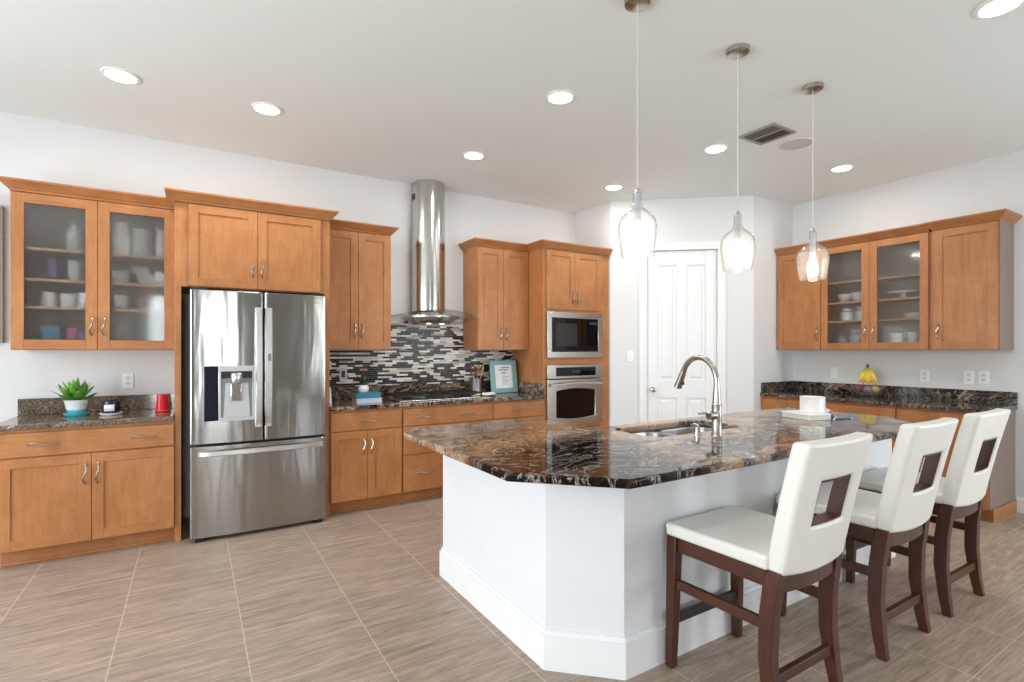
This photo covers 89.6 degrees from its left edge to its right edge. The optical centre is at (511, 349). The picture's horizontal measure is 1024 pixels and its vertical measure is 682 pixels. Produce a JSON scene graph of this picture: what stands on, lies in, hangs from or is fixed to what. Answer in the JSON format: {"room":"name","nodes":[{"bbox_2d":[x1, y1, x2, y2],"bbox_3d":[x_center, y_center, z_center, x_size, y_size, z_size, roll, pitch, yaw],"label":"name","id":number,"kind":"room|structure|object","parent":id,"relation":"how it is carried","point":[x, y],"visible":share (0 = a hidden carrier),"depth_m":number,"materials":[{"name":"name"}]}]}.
{"room":"kitchen","nodes":[
{"label":"kitchen","id":0,"kind":"room"},
{"bbox_2d":[0,112,575,517],"bbox_3d":[-1.446,-0.155,5.026,9.230,3.050,0.100,0,0,-32],"label":"wall","id":1,"kind":"structure","parent":0,"point":[31,148],"depth_m":4.18,"materials":[{"name":"paint"}]},
{"bbox_2d":[0,206,3,342],"bbox_3d":[-3.759,-0.530,3.514,0.430,0.960,0.033,0,0,-32],"label":"wall picture","id":2,"kind":"object","parent":1,"relation":"attached to","point":[1,207],"visible":1,"depth_m":3.61,"materials":[{"name":"grey metal"}]},
{"bbox_2d":[0,176,174,349],"bbox_3d":[-3.033,-0.566,3.757,0.973,1.132,0.382,0,0,-32],"label":"upper cabinet","id":3,"kind":"object","parent":1,"relation":"attached to","point":[91,268],"visible":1,"depth_m":3.63,"materials":[{"name":"brown wood"}]},
{"bbox_2d":[18,393,174,414],"bbox_3d":[-3.116,0.407,3.919,0.945,0.114,0.022,0,0,-32],"label":"backsplash","id":4,"kind":"structure","parent":1,"relation":"attached to","point":[33,406],"depth_m":3.88,"materials":[{"name":"stone"}]},
{"bbox_2d":[122,373,133,387],"bbox_3d":[-2.986,0.240,4.008,0.072,0.116,0.008,0,0,-32],"label":"wall outlet","id":5,"kind":"object","parent":1,"relation":"attached to","point":[127,378],"visible":1,"depth_m":4.01,"materials":[{"name":"white plastic"}]},
{"bbox_2d":[330,219,398,349],"bbox_3d":[-1.426,-0.566,4.752,0.660,1.132,0.382,0,0,-32],"label":"upper cabinet","id":6,"kind":"object","parent":1,"relation":"attached to","point":[360,253],"visible":0.93,"depth_m":4.63,"materials":[{"name":"brown wood"}]},
{"bbox_2d":[330,320,512,386],"bbox_3d":[-0.900,0.025,5.301,2.132,0.655,0.008,0,0,-32],"label":"backsplash","id":7,"kind":"structure","parent":1,"relation":"attached to","point":[418,354],"depth_m":5.26,"materials":[{"name":"tile"}]},
{"bbox_2d":[339,368,346,379],"bbox_3d":[-1.592,0.227,4.862,0.072,0.116,0.008,0,0,-32],"label":"light switch","id":8,"kind":"object","parent":7,"relation":"attached to","point":[342,371],"visible":1,"depth_m":4.86,"materials":[{"name":"plastic"}]},
{"bbox_2d":[393,179,479,324],"bbox_3d":[-0.766,-0.966,5.095,0.898,1.424,0.481,0,0,-32],"label":"range hood","id":9,"kind":"object","parent":1,"relation":"attached to","point":[427,196],"visible":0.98,"depth_m":5.08,"materials":[{"name":"metal"}]},
{"bbox_2d":[402,311,459,323],"bbox_3d":[-0.775,-0.317,5.111,0.500,0.122,0.438,0,0,-32],"label":"hood","id":10,"kind":"object","parent":9,"relation":"attached to","point":[419,317],"depth_m":4.99,"materials":[{"name":"silver metal"}]},
{"bbox_2d":[331,381,543,399],"bbox_3d":[-0.739,0.406,5.039,2.133,0.118,0.618,0,0,-32],"label":"backsplash","id":11,"kind":"structure","parent":1,"relation":"attached to","point":[337,393],"depth_m":5.28,"materials":[{"name":"stone"}]},
{"bbox_2d":[458,237,527,349],"bbox_3d":[-0.185,-0.566,5.520,0.677,1.132,0.382,0,0,-32],"label":"upper cabinet","id":12,"kind":"object","parent":1,"relation":"attached to","point":[495,272],"visible":1,"depth_m":5.39,"materials":[{"name":"brown wood"}]},
{"bbox_2d":[0,0,1023,213],"bbox_3d":[0.871,-1.730,1.471,9.430,0.100,8.985,0,0,-32],"label":"ceiling","id":13,"kind":"structure","parent":0,"point":[391,90],"depth_m":3.26,"materials":[{"name":"paint"}]},
{"bbox_2d":[100,67,140,84],"bbox_3d":[-2.392,-1.675,3.153,0.198,0.009,0.198,0,0,-32],"label":"recessed light","id":14,"kind":"object","parent":13,"relation":"in","point":[118,75],"visible":1,"depth_m":3.15,"materials":[{"name":"white plastic"}]},
{"bbox_2d":[251,102,281,115],"bbox_3d":[-1.704,-1.675,3.585,0.198,0.009,0.198,0,0,-32],"label":"recessed light","id":15,"kind":"object","parent":13,"relation":"in","point":[264,108],"visible":1,"depth_m":3.58,"materials":[{"name":"white plastic"}]},
{"bbox_2d":[462,151,484,159],"bbox_3d":[-0.329,-1.675,4.447,0.198,0.009,0.198,0,0,-32],"label":"recessed light","id":16,"kind":"object","parent":13,"relation":"in","point":[470,155],"visible":1,"depth_m":4.45,"materials":[{"name":"white plastic"}]},
{"bbox_2d":[546,90,575,104],"bbox_3d":[0.322,-1.675,3.421,0.198,0.009,0.198,0,0,-32],"label":"recessed light","id":17,"kind":"object","parent":13,"relation":"in","point":[557,97],"visible":1,"depth_m":3.43,"materials":[{"name":"white plastic"}]},
{"bbox_2d":[604,184,622,190],"bbox_3d":[1.049,-1.675,5.318,0.198,0.009,0.198,0,0,-32],"label":"recessed light","id":18,"kind":"object","parent":13,"relation":"in","point":[613,187],"visible":1,"depth_m":5.33,"materials":[{"name":"white plastic"}]},
{"bbox_2d":[618,0,656,256],"bbox_3d":[0.602,-1.062,2.471,0.183,1.235,0.183,0,0,0],"label":"pendant light","id":19,"kind":"object","parent":13,"relation":"hanging from","point":[634,6],"visible":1,"depth_m":2.46,"materials":[{"name":"white glass"}]},
{"bbox_2d":[634,193,640,221],"bbox_3d":[0.602,-0.683,2.471,0.032,0.134,0.032,0,0,-32],"label":"socket","id":20,"kind":"object","parent":19,"relation":"attached to","point":[637,196],"depth_m":2.46,"materials":[{"name":"plastic"}]},
{"bbox_2d":[703,144,728,153],"bbox_3d":[1.698,-1.675,4.297,0.198,0.009,0.198,0,0,-32],"label":"recessed light","id":21,"kind":"object","parent":13,"relation":"in","point":[716,148],"visible":1,"depth_m":4.29,"materials":[{"name":"white"}]},
{"bbox_2d":[720,43,755,268],"bbox_3d":[1.261,-1.062,2.880,0.183,1.235,0.183,0,0,0],"label":"pendant light","id":22,"kind":"object","parent":13,"relation":"hanging from","point":[737,51],"visible":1,"depth_m":2.87,"materials":[{"name":"white glass"}]},
{"bbox_2d":[735,215,740,239],"bbox_3d":[1.261,-0.683,2.880,0.032,0.134,0.032,0,0,-32],"label":"socket","id":23,"kind":"object","parent":22,"relation":"attached to","point":[737,217],"depth_m":2.87,"materials":[{"name":"plastic"}]},
{"bbox_2d":[738,123,796,145],"bbox_3d":[1.983,-1.675,4.008,0.296,0.009,0.296,0,0,-32],"label":"ceiling vent","id":24,"kind":"object","parent":13,"relation":"in","point":[774,131],"visible":1,"depth_m":4.00,"materials":[{"name":"grey metal"}]},
{"bbox_2d":[778,138,811,149],"bbox_3d":[2.311,-1.676,4.199,0.250,0.006,0.250,0,0,-32],"label":"ceiling speaker","id":25,"kind":"object","parent":13,"relation":"attached to","point":[797,143],"visible":0.94,"depth_m":4.21},
{"bbox_2d":[796,81,829,278],"bbox_3d":[1.916,-1.062,3.285,0.183,1.235,0.183,0,0,0],"label":"pendant light","id":26,"kind":"object","parent":13,"relation":"hanging from","point":[811,88],"visible":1,"depth_m":3.27,"materials":[{"name":"white"}]},
{"bbox_2d":[810,232,815,253],"bbox_3d":[1.916,-0.683,3.285,0.032,0.134,0.032,0,0,-32],"label":"socket","id":27,"kind":"object","parent":26,"relation":"attached to","point":[812,234],"depth_m":3.27,"materials":[{"name":"plastic"}]},
{"bbox_2d":[829,164,854,172],"bbox_3d":[3.045,-1.675,4.760,0.198,0.009,0.198,0,0,-32],"label":"recessed light","id":28,"kind":"object","parent":13,"relation":"in","point":[841,168],"visible":1,"depth_m":4.77,"materials":[{"name":"white plastic"}]},
{"bbox_2d":[973,0,1023,18],"bbox_3d":[2.377,-1.675,2.510,0.198,0.009,0.198,0,0,-32],"label":"recessed light","id":29,"kind":"object","parent":13,"relation":"in","point":[989,9],"visible":1,"depth_m":2.53,"materials":[{"name":"white"}]},
{"bbox_2d":[0,496,1023,681],"bbox_3d":[0.871,1.410,1.471,9.430,0.080,8.985,0,0,-32],"label":"floor","id":30,"kind":"structure","parent":0,"point":[361,595],"depth_m":2.60,"materials":[{"name":"tile"}]},
{"bbox_2d":[0,418,174,567],"bbox_3d":[-2.936,0.936,3.659,0.917,0.868,0.651,0,0,-32],"label":"base cabinet","id":31,"kind":"object","parent":30,"relation":"on","point":[68,491],"visible":0.98,"depth_m":3.40,"materials":[{"name":"brown wood"}]},
{"bbox_2d":[0,393,174,430],"bbox_3d":[-2.954,0.425,3.657,0.945,0.151,0.638,0,0,-32],"label":"countertop","id":32,"kind":"structure","parent":31,"relation":"on","point":[35,413],"depth_m":3.68,"materials":[{"name":"stone"}]},
{"bbox_2d":[54,377,97,415],"bbox_3d":[-3.089,0.329,3.663,0.252,0.270,0.269,0,0,-32],"label":"potted succulent","id":33,"kind":"object","parent":32,"relation":"on","point":[75,401],"visible":1,"depth_m":3.62,"materials":[{"name":"green plant"}]},
{"bbox_2d":[63,399,88,413],"bbox_3d":[-3.094,0.402,3.660,0.144,0.100,0.144,0,0,-32],"label":"pot","id":34,"kind":"object","parent":33,"relation":"on","point":[73,406],"depth_m":3.62,"materials":[{"name":"white ceramic"}]},
{"bbox_2d":[99,400,122,415],"bbox_3d":[-2.877,0.413,3.700,0.140,0.102,0.140,0,0,-32],"label":"candle jar","id":35,"kind":"object","parent":32,"relation":"on","point":[109,407],"visible":1,"depth_m":3.66,"materials":[{"name":"black glass"}]},
{"bbox_2d":[155,394,169,411],"bbox_3d":[-2.641,0.398,3.893,0.095,0.132,0.095,0,0,-32],"label":"tumbler","id":36,"kind":"object","parent":32,"relation":"on","point":[162,404],"visible":1,"depth_m":3.86,"materials":[{"name":"red plastic"}]},
{"bbox_2d":[164,187,338,541],"bbox_3d":[-2.089,0.119,4.177,1.183,2.502,0.662,0,0,-32],"label":"tall cabinet","id":37,"kind":"object","parent":30,"relation":"on","point":[224,243],"visible":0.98,"depth_m":3.92,"materials":[{"name":"brown wood"}]},
{"bbox_2d":[190,288,325,542],"bbox_3d":[-2.032,0.464,4.124,0.925,1.812,0.768,0,0,-32],"label":"refrigerator","id":38,"kind":"object","parent":30,"relation":"on","point":[258,359],"visible":1,"depth_m":3.81,"materials":[{"name":"silver metal"}]},
{"bbox_2d":[330,407,401,513],"bbox_3d":[-1.373,0.936,4.626,0.617,0.868,0.651,0,0,-32],"label":"base cabinet","id":39,"kind":"object","parent":30,"relation":"on","point":[366,444],"visible":0.95,"depth_m":4.37,"materials":[{"name":"brown wood"}]},
{"bbox_2d":[330,381,544,410],"bbox_3d":[-0.734,0.424,5.031,2.133,0.154,0.638,0,0,-32],"label":"countertop","id":40,"kind":"structure","parent":39,"relation":"on","point":[341,397],"depth_m":5.04,"materials":[{"name":"stone"}]},
{"bbox_2d":[352,398,381,402],"bbox_3d":[-1.294,0.445,4.609,0.224,0.038,0.170,0,0,-30],"label":"book","id":41,"kind":"object","parent":40,"relation":"on","point":[366,400],"visible":0.82,"depth_m":4.54,"materials":[{"name":"white paper"}]},
{"bbox_2d":[352,391,380,398],"bbox_3d":[-1.300,0.401,4.605,0.208,0.048,0.160,0,0,-33],"label":"book","id":42,"kind":"object","parent":41,"relation":"on","point":[370,394],"visible":0.98,"depth_m":4.55,"materials":[{"name":"teal paper"}]},
{"bbox_2d":[356,374,372,391],"bbox_3d":[-1.322,0.291,4.591,0.141,0.170,0.166,0,0,9],"label":"potted plant","id":43,"kind":"object","parent":42,"relation":"on","point":[363,387],"visible":1,"depth_m":4.56,"materials":[{"name":"green plant"}]},
{"bbox_2d":[384,389,482,401],"bbox_3d":[-0.759,0.438,4.999,0.854,0.052,0.470,0,0,-32],"label":"gas cooktop","id":44,"kind":"object","parent":40,"relation":"in","point":[460,393],"visible":1,"depth_m":4.91,"materials":[{"name":"metal"}]},
{"bbox_2d":[470,378,481,391],"bbox_3d":[-0.383,0.382,5.455,0.128,0.165,0.128,0,0,-32],"label":"utensil crock","id":45,"kind":"object","parent":40,"relation":"on","point":[475,384],"visible":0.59,"depth_m":5.40,"materials":[{"name":"silver metal"}]},
{"bbox_2d":[475,392,496,395],"bbox_3d":[-0.268,0.445,5.279,0.232,0.033,0.216,0,0,-32],"label":"kitchen towel","id":46,"kind":"object","parent":40,"relation":"on","point":[483,393],"visible":0.85,"depth_m":5.23,"materials":[{"name":"white fabric"}]},
{"bbox_2d":[489,360,517,392],"bbox_3d":[-0.106,0.287,5.630,0.330,0.350,0.125,0,0,-32],"label":"picture frame","id":47,"kind":"object","parent":40,"relation":"on","point":[503,374],"visible":0.98,"depth_m":5.60,"materials":[{"name":"teal wood"}]},
{"bbox_2d":[499,367,508,381],"bbox_3d":[-0.080,0.280,5.613,0.138,0.188,0.027,0,0,-32],"label":"print","id":48,"kind":"object","parent":47,"relation":"attached to","point":[503,371],"depth_m":5.61},
{"bbox_2d":[400,402,492,502],"bbox_3d":[-0.723,0.936,5.028,0.908,0.868,0.651,0,0,-32],"label":"base cabinet","id":49,"kind":"object","parent":30,"relation":"on","point":[422,467],"visible":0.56,"depth_m":4.67,"materials":[{"name":"brown wood"}]},
{"bbox_2d":[492,399,543,420],"bbox_3d":[-0.079,0.936,5.427,0.603,0.868,0.651,0,0,-32],"label":"base cabinet","id":50,"kind":"object","parent":30,"relation":"on","point":[530,408],"visible":0.3,"depth_m":5.17,"materials":[{"name":"brown wood"}]},
{"bbox_2d":[513,239,612,427],"bbox_3d":[0.544,0.119,5.803,0.964,2.502,0.667,0,0,-32],"label":"tall cabinet","id":51,"kind":"object","parent":30,"relation":"on","point":[562,276],"visible":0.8,"depth_m":5.54,"materials":[{"name":"brown wood"}]},
{"bbox_2d":[546,311,601,357],"bbox_3d":[0.562,-0.160,5.751,0.752,0.484,0.478,0,0,-32],"label":"microwave","id":52,"kind":"object","parent":51,"relation":"in","point":[568,334],"visible":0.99,"depth_m":5.53,"materials":[{"name":"silver metal"}]},
{"bbox_2d":[546,364,602,424],"bbox_3d":[0.562,0.481,5.750,0.752,0.642,0.621,0,0,-32],"label":"wall oven","id":53,"kind":"object","parent":51,"relation":"in","point":[574,393],"visible":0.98,"depth_m":5.53,"materials":[{"name":"silver metal"}]},
{"bbox_2d":[439,426,895,679],"bbox_3d":[1.053,0.936,3.280,2.690,0.868,1.332,0,0,-32],"label":"kitchen island","id":54,"kind":"object","parent":30,"relation":"on","point":[574,577],"visible":0.56,"depth_m":2.28,"materials":[{"name":"white paint"}]},
{"bbox_2d":[404,408,909,488],"bbox_3d":[1.056,0.483,3.176,3.119,0.036,1.600,0,0,-32],"label":"island countertop","id":55,"kind":"structure","parent":54,"relation":"on","point":[527,450],"depth_m":2.54,"materials":[{"name":"stone"}]},
{"bbox_2d":[633,426,711,436],"bbox_3d":[1.000,0.597,3.088,0.786,0.182,0.382,0,0,-32],"label":"sink","id":56,"kind":"object","parent":55,"relation":"in","point":[689,429],"visible":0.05,"depth_m":3.32,"materials":[{"name":"metal"}]},
{"bbox_2d":[690,423,701,434],"bbox_3d":[1.019,0.435,2.861,0.044,0.060,0.067,0,0,-32],"label":"soap dispenser","id":57,"kind":"object","parent":55,"relation":"on","point":[697,426],"visible":1,"depth_m":2.84,"materials":[{"name":"silver metal"}]},
{"bbox_2d":[674,355,722,435],"bbox_3d":[1.057,0.246,2.910,0.166,0.438,0.366,0,0,-3],"label":"kitchen faucet","id":58,"kind":"object","parent":55,"relation":"on","point":[715,415],"visible":1,"depth_m":2.79,"materials":[{"name":"silver metal"}]},
{"bbox_2d":[781,410,830,420],"bbox_3d":[2.001,0.444,3.514,0.186,0.042,0.236,0,0,-20],"label":"flat box","id":59,"kind":"object","parent":55,"relation":"on","point":[796,414],"visible":0.91,"depth_m":3.43,"materials":[{"name":"white cardboard"}]},
{"bbox_2d":[799,396,825,412],"bbox_3d":[2.054,0.370,3.523,0.158,0.104,0.158,0,0,-32],"label":"canister","id":60,"kind":"object","parent":59,"relation":"on","point":[808,404],"visible":1,"depth_m":3.46,"materials":[{"name":"white ceramic"}]},
{"bbox_2d":[825,408,834,417],"bbox_3d":[2.175,0.435,3.545,0.070,0.060,0.090,0,0,18],"label":"folded card","id":61,"kind":"object","parent":55,"relation":"on","point":[826,410],"visible":0.45,"depth_m":3.53,"materials":[{"name":"white paper"}]},
{"bbox_2d":[665,432,872,681],"bbox_3d":[1.041,0.844,2.104,0.495,1.052,0.627,0,0,-32],"label":"bar stool","id":62,"kind":"object","parent":30,"relation":"on","point":[794,549],"visible":1,"depth_m":1.95,"materials":[{"name":"white leather"}]},
{"bbox_2d":[761,396,896,451],"bbox_3d":[3.322,0.936,5.277,0.651,0.868,1.273,0,0,-32],"label":"base cabinet","id":63,"kind":"object","parent":30,"relation":"on","point":[767,402],"visible":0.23,"depth_m":4.96,"materials":[{"name":"brown wood"}]},
{"bbox_2d":[760,381,1017,412],"bbox_3d":[3.499,0.429,5.006,0.638,0.144,1.921,0,0,-32],"label":"countertop","id":64,"kind":"structure","parent":63,"relation":"on","point":[960,400],"depth_m":4.84,"materials":[{"name":"stone"}]},
{"bbox_3d":[3.531,0.410,5.125,0.298,0.108,0.298,0,0,-32],"label":"fruit bowl","id":65,"kind":"object","parent":64,"relation":"on","visible":0},
{"bbox_2d":[854,384,862,392],"bbox_3d":[3.460,0.384,5.146,0.080,0.086,0.080,0,0,-39],"label":"apple","id":66,"kind":"object","parent":65,"relation":"in","point":[858,388],"visible":1,"depth_m":5.12,"materials":[{"name":"red food"}]},
{"bbox_2d":[863,385,871,392],"bbox_3d":[3.496,0.387,5.068,0.072,0.078,0.072,0,0,-35],"label":"apple","id":67,"kind":"object","parent":65,"relation":"in","point":[867,389],"visible":1,"depth_m":5.05,"materials":[{"name":"pink food"}]},
{"bbox_2d":[858,364,876,384],"bbox_3d":[3.535,0.245,5.123,0.152,0.210,0.086,0,0,34],"label":"banana bunch","id":68,"kind":"object","parent":65,"relation":"in","point":[867,375],"visible":1,"depth_m":5.11,"materials":[{"name":"yellow food"}]},
{"bbox_2d":[871,386,879,392],"bbox_3d":[3.574,0.391,5.075,0.076,0.064,0.091,0,0,43],"label":"mango","id":69,"kind":"object","parent":65,"relation":"in","point":[875,389],"visible":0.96,"depth_m":5.05,"materials":[{"name":"yellow food"}]},
{"bbox_2d":[776,417,958,661],"bbox_3d":[1.743,0.844,2.538,0.495,1.052,0.627,0,0,-32],"label":"bar stool","id":70,"kind":"object","parent":30,"relation":"on","point":[899,515],"visible":0.74,"depth_m":2.31,"materials":[{"name":"white leather"}]},
{"bbox_2d":[846,408,1010,617],"bbox_3d":[2.347,0.844,2.912,0.495,1.052,0.627,0,0,-32],"label":"bar stool","id":71,"kind":"object","parent":30,"relation":"on","point":[960,494],"visible":0.8,"depth_m":2.68,"materials":[{"name":"white leather"}]},
{"bbox_2d":[897,407,1016,522],"bbox_3d":[3.826,0.936,4.462,0.651,0.868,0.637,0,0,-32],"label":"base cabinet","id":72,"kind":"object","parent":30,"relation":"on","point":[999,502],"visible":0.19,"depth_m":4.26,"materials":[{"name":"brown wood"}]},
{"bbox_2d":[576,201,610,425],"bbox_3d":[0.990,-0.155,6.107,0.100,3.050,0.625,0,0,-32],"label":"wall","id":73,"kind":"structure","parent":0,"point":[593,225],"depth_m":5.97,"materials":[{"name":"paint"}]},
{"bbox_2d":[611,195,752,425],"bbox_3d":[1.874,-0.155,5.756,1.526,3.050,0.100,0,0,8],"label":"wall","id":74,"kind":"structure","parent":0,"point":[701,219],"depth_m":5.71,"materials":[{"name":"paint"}]},
{"bbox_2d":[627,351,633,360],"bbox_3d":[1.328,0.070,5.779,0.072,0.116,0.008,0,0,8],"label":"light switch","id":75,"kind":"object","parent":74,"relation":"attached to","point":[630,354],"visible":1,"depth_m":5.78,"materials":[{"name":"white plastic"}]},
{"bbox_2d":[639,241,726,422],"bbox_3d":[1.878,0.090,5.692,0.946,2.560,0.119,0,0,8],"label":"door","id":76,"kind":"structure","parent":74,"relation":"in","point":[682,294],"depth_m":5.72,"materials":[{"name":"white wood"}]},
{"bbox_2d":[753,195,792,410],"bbox_3d":[2.959,-0.155,5.865,0.855,3.050,0.100,0,0,-32],"label":"wall","id":77,"kind":"structure","parent":0,"point":[772,220],"depth_m":5.73,"materials":[{"name":"paint"}]},
{"bbox_2d":[793,150,1023,499],"bbox_3d":[5.117,-0.155,3.096,0.100,3.050,6.880,0,0,-32],"label":"wall","id":78,"kind":"structure","parent":0,"point":[994,183],"depth_m":4.87,"materials":[{"name":"paint"}]},
{"bbox_2d":[774,242,820,349],"bbox_3d":[3.230,-0.566,5.681,0.382,1.132,0.473,0,0,-32],"label":"upper cabinet","id":79,"kind":"object","parent":78,"relation":"attached to","point":[798,298],"visible":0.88,"depth_m":5.61,"materials":[{"name":"brown wood"}]},
{"bbox_2d":[830,367,836,377],"bbox_3d":[3.499,0.247,5.606,0.008,0.116,0.072,0,0,-32],"label":"light switch","id":80,"kind":"object","parent":78,"relation":"attached to","point":[833,370],"visible":1,"depth_m":5.61,"materials":[{"name":"white plastic"}]},
{"bbox_2d":[818,224,931,349],"bbox_3d":[3.602,-0.566,5.080,0.382,1.132,0.938,0,0,-32],"label":"upper cabinet","id":81,"kind":"object","parent":78,"relation":"attached to","point":[875,292],"visible":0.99,"depth_m":4.96,"materials":[{"name":"brown wood"}]},
{"bbox_2d":[920,370,928,381],"bbox_3d":[3.930,0.248,4.909,0.008,0.116,0.072,0,0,-32],"label":"wall outlet","id":82,"kind":"object","parent":78,"relation":"attached to","point":[924,374],"visible":1,"depth_m":4.91,"materials":[{"name":"white plastic"}]},
{"bbox_2d":[964,371,973,383],"bbox_3d":[4.103,0.247,4.630,0.008,0.116,0.072,0,0,-32],"label":"wall outlet","id":83,"kind":"object","parent":78,"relation":"attached to","point":[968,375],"visible":1,"depth_m":4.63,"materials":[{"name":"white plastic"}]},
{"bbox_2d":[922,208,1022,349],"bbox_3d":[3.972,-0.566,4.464,0.400,1.132,0.560,0,0,-32],"label":"upper cabinet","id":84,"kind":"object","parent":78,"relation":"attached to","point":[973,254],"depth_m":4.35,"materials":[{"name":"brown wood"}]},
{"bbox_2d":[978,371,988,384],"bbox_3d":[4.156,0.245,4.543,0.008,0.116,0.072,0,0,-32],"label":"wall outlet","id":85,"kind":"object","parent":78,"relation":"attached to","point":[983,376],"visible":1,"depth_m":4.54,"materials":[{"name":"white plastic"}]},
{"bbox_2d":[1017,497,1023,513],"bbox_3d":[4.771,1.305,3.546,0.014,0.130,1.910,0,0,-32],"label":"baseboard","id":86,"kind":"structure","parent":78,"relation":"attached to","point":[1020,500],"depth_m":4.33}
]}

